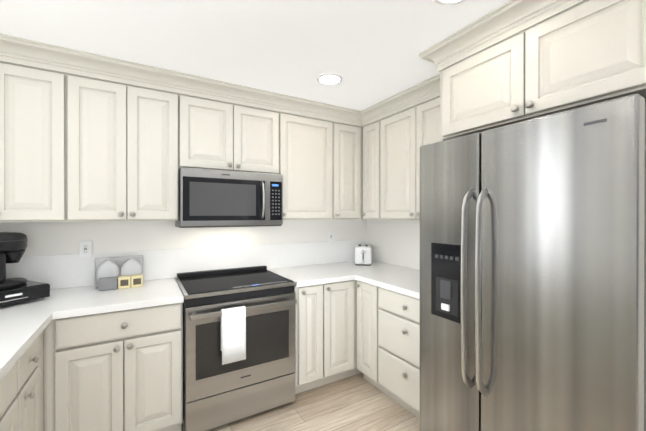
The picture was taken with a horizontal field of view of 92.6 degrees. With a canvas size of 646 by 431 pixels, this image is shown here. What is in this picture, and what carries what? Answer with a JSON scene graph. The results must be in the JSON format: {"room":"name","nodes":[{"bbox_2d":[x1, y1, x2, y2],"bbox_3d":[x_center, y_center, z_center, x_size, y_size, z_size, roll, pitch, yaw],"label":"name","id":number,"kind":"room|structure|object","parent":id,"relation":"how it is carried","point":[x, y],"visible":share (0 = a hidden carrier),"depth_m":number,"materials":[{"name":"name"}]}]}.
{"room":"kitchen","nodes":[
{"label":"kitchen","id":0,"kind":"room"},
{"bbox_2d":[0,61,366,278],"bbox_3d":[-0.921,0.212,2.688,3.460,2.390,0.120,0,0,-31],"label":"wall","id":1,"kind":"structure","parent":0,"point":[52,238],"depth_m":2.41,"materials":[{"name":"white paint"}]},
{"bbox_2d":[0,36,67,222],"bbox_3d":[-1.910,-0.470,1.835,0.646,1.019,0.337,0,0,-31],"label":"upper cabinet","id":2,"kind":"object","parent":1,"relation":"attached to","point":[33,101],"depth_m":1.78,"materials":[{"name":"beige paint"}]},
{"bbox_2d":[79,240,91,257],"bbox_3d":[-1.664,0.234,2.162,0.072,0.116,0.008,0,0,-31],"label":"electrical outlet","id":3,"kind":"object","parent":1,"relation":"attached to","point":[85,248],"visible":1,"depth_m":2.16,"materials":[{"name":"white plastic"}]},
{"bbox_2d":[68,48,179,221],"bbox_3d":[-1.365,-0.471,2.156,0.619,1.019,0.337,0,0,-31],"label":"upper cabinet","id":4,"kind":"object","parent":1,"relation":"attached to","point":[74,147],"depth_m":1.99,"materials":[{"name":"beige paint"}]},
{"bbox_2d":[180,72,283,175],"bbox_3d":[-0.771,-0.658,2.506,0.759,0.647,0.337,0,0,-31],"label":"upper cabinet","id":5,"kind":"object","parent":1,"relation":"attached to","point":[215,135],"depth_m":2.34,"materials":[{"name":"beige paint"}]},
{"bbox_2d":[175,167,282,227],"bbox_3d":[-0.736,-0.121,2.448,0.752,0.418,0.473,0,0,-31],"label":"microwave","id":6,"kind":"object","parent":5,"relation":"attached to","point":[214,198],"visible":0.98,"depth_m":2.27,"materials":[{"name":"metal"}]},
{"bbox_2d":[283,96,335,219],"bbox_3d":[-0.217,-0.472,2.833,0.525,1.019,0.337,0,0,-31],"label":"upper cabinet","id":7,"kind":"object","parent":1,"relation":"attached to","point":[309,178],"depth_m":2.69,"materials":[{"name":"beige paint"}]},
{"bbox_2d":[328,231,333,241],"bbox_3d":[0.082,0.216,3.191,0.072,0.116,0.008,0,0,-31],"label":"electrical outlet","id":8,"kind":"object","parent":1,"relation":"attached to","point":[330,236],"visible":1,"depth_m":3.19,"materials":[{"name":"white plastic"}]},
{"bbox_2d":[336,108,359,218],"bbox_3d":[0.145,-0.473,3.046,0.314,1.019,0.337,0,0,-31],"label":"upper cabinet","id":9,"kind":"object","parent":1,"relation":"attached to","point":[347,135],"depth_m":2.90,"materials":[{"name":"beige paint"}]},
{"bbox_2d":[0,0,586,126],"bbox_3d":[1.064,-1.025,-0.683,6.220,0.100,8.300,0,0,-31],"label":"ceiling","id":10,"kind":"structure","parent":0,"point":[368,51],"depth_m":1.68,"materials":[{"name":"white paint"}]},
{"bbox_2d":[316,73,342,84],"bbox_3d":[0.048,-0.978,2.223,0.190,0.006,0.190,0,0,-31],"label":"recessed light","id":11,"kind":"object","parent":10,"relation":"in","point":[329,79],"visible":1,"depth_m":2.22,"materials":[{"name":"white"}]},
{"bbox_2d":[434,0,465,5],"bbox_3d":[0.577,-0.976,1.339,0.190,0.006,0.190,0,0,-31],"label":"recessed light","id":12,"kind":"object","parent":10,"relation":"in","point":[447,2],"visible":1,"depth_m":1.41,"materials":[{"name":"white"}]},
{"bbox_2d":[182,373,418,430],"bbox_3d":[1.064,1.440,-0.678,6.220,0.050,8.300,0,0,-31],"label":"floor","id":13,"kind":"structure","parent":0,"point":[357,402],"depth_m":2.19,"materials":[{"name":"brown wood"}]},
{"bbox_2d":[0,354,23,430],"bbox_3d":[-1.267,0.976,0.719,0.617,0.868,0.805,0,0,-31],"label":"base cabinet","id":14,"kind":"object","parent":13,"relation":"on","point":[12,384],"depth_m":1.17,"materials":[{"name":"beige paint"}]},
{"bbox_2d":[24,321,51,430],"bbox_3d":[-1.587,0.975,1.262,0.617,0.868,0.456,0,0,-31],"label":"base cabinet","id":15,"kind":"object","parent":13,"relation":"on","point":[38,357],"depth_m":1.47,"materials":[{"name":"beige paint"}]},
{"bbox_2d":[56,303,182,430],"bbox_3d":[-1.296,0.973,2.038,0.616,0.868,0.617,0,0,-31],"label":"base cabinet","id":16,"kind":"object","parent":13,"relation":"on","point":[122,370],"depth_m":1.76,"materials":[{"name":"beige paint"}]},
{"bbox_2d":[175,265,296,430],"bbox_3d":[-0.669,0.932,2.336,0.762,0.951,0.695,0,0,-31],"label":"range","id":17,"kind":"object","parent":13,"relation":"on","point":[258,379],"visible":0.92,"depth_m":2.10,"materials":[{"name":"metal"}]},
{"bbox_2d":[221,306,245,364],"bbox_3d":[-0.578,0.768,1.993,0.152,0.344,0.038,0,0,-31],"label":"hanging towel","id":18,"kind":"object","parent":17,"relation":"hanging from","point":[233,334],"visible":1,"depth_m":1.98,"materials":[{"name":"white fabric"}]},
{"bbox_2d":[295,283,327,393],"bbox_3d":[-0.260,0.972,2.649,0.254,0.868,0.617,0,0,-31],"label":"base cabinet","id":19,"kind":"object","parent":13,"relation":"on","point":[311,372],"depth_m":2.40,"materials":[{"name":"beige paint"}]},
{"bbox_2d":[328,280,355,382],"bbox_3d":[-0.021,0.972,2.789,0.300,0.868,0.617,0,0,-31],"label":"base cabinet","id":20,"kind":"object","parent":13,"relation":"on","point":[341,295],"depth_m":2.54,"materials":[{"name":"beige paint"}]},
{"bbox_2d":[356,280,375,386],"bbox_3d":[0.608,0.972,2.652,0.617,0.868,0.290,0,0,-31],"label":"base cabinet","id":21,"kind":"object","parent":13,"relation":"on","point":[365,292],"depth_m":2.49,"materials":[{"name":"beige paint"}]},
{"bbox_2d":[0,239,419,380],"bbox_3d":[0.126,0.404,0.912,3.214,0.270,3.997,0,0,-31],"label":"countertop","id":22,"kind":"structure","parent":21,"relation":"on","point":[68,279],"depth_m":2.19,"materials":[{"name":"stone"}]},
{"bbox_2d":[0,232,27,288],"bbox_3d":[-1.847,0.249,1.710,0.286,0.308,0.262,0,0,-31],"label":"coffee maker","id":23,"kind":"object","parent":22,"relation":"on","point":[13,246],"visible":1,"depth_m":1.74,"materials":[{"name":"black plastic"}]},
{"bbox_2d":[0,280,49,306],"bbox_3d":[-1.834,0.450,1.744,0.334,0.093,0.335,0,0,23],"label":"pod drawer","id":24,"kind":"object","parent":22,"relation":"on","point":[30,290],"visible":0.9,"depth_m":1.73,"materials":[{"name":"black plastic"}]},
{"bbox_2d":[94,255,143,288],"bbox_3d":[-1.430,0.392,2.173,0.292,0.208,0.092,0,0,-31],"label":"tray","id":25,"kind":"object","parent":22,"relation":"on","point":[110,268],"visible":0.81,"depth_m":2.15,"materials":[{"name":"grey metal"}]},
{"bbox_2d":[99,274,142,290],"bbox_3d":[-1.377,0.457,2.109,0.251,0.078,0.061,0,0,-34],"label":"boxes","id":26,"kind":"object","parent":22,"relation":"on","point":[113,283],"visible":1,"depth_m":2.08,"materials":[{"name":"yellow cardboard"}]},
{"bbox_2d":[355,244,371,265],"bbox_3d":[0.411,0.400,3.162,0.165,0.186,0.292,0,0,7],"label":"toaster","id":27,"kind":"object","parent":22,"relation":"on","point":[363,254],"visible":1,"depth_m":3.04,"materials":[{"name":"white plastic"}]},
{"bbox_2d":[376,286,419,417],"bbox_3d":[0.843,0.973,2.254,0.617,0.868,0.634,0,0,-31],"label":"base cabinet","id":28,"kind":"object","parent":13,"relation":"on","point":[397,314],"depth_m":2.18,"materials":[{"name":"beige paint"}]},
{"bbox_2d":[419,94,645,430],"bbox_3d":[1.071,0.511,1.500,0.934,1.773,0.858,0,0,-31],"label":"fridge","id":29,"kind":"object","parent":13,"relation":"on","point":[532,274],"visible":1,"depth_m":1.17,"materials":[{"name":"metal"}]},
{"bbox_2d":[367,219,419,269],"bbox_3d":[2.579,0.218,0.038,0.120,2.390,8.000,0,0,-31],"label":"wall","id":30,"kind":"structure","parent":0,"point":[395,242],"depth_m":3.07,"materials":[{"name":"white paint"}]},
{"bbox_2d":[360,104,375,219],"bbox_3d":[0.583,-0.473,2.968,0.337,1.019,0.275,0,0,-31],"label":"upper cabinet","id":31,"kind":"object","parent":30,"relation":"attached to","point":[368,132],"depth_m":2.91,"materials":[{"name":"beige paint"}]},
{"bbox_2d":[376,80,431,219],"bbox_3d":[0.879,-0.471,2.466,0.337,1.019,0.891,0,0,-31],"label":"upper cabinet","id":32,"kind":"object","parent":30,"relation":"attached to","point":[400,136],"depth_m":2.52,"materials":[{"name":"beige paint"}]},
{"bbox_2d":[432,0,645,142],"bbox_3d":[1.203,-0.715,1.596,0.662,0.529,0.934,0,0,-31],"label":"upper cabinet","id":33,"kind":"object","parent":30,"relation":"attached to","point":[590,52],"depth_m":1.37,"materials":[{"name":"beige paint"}]}
]}

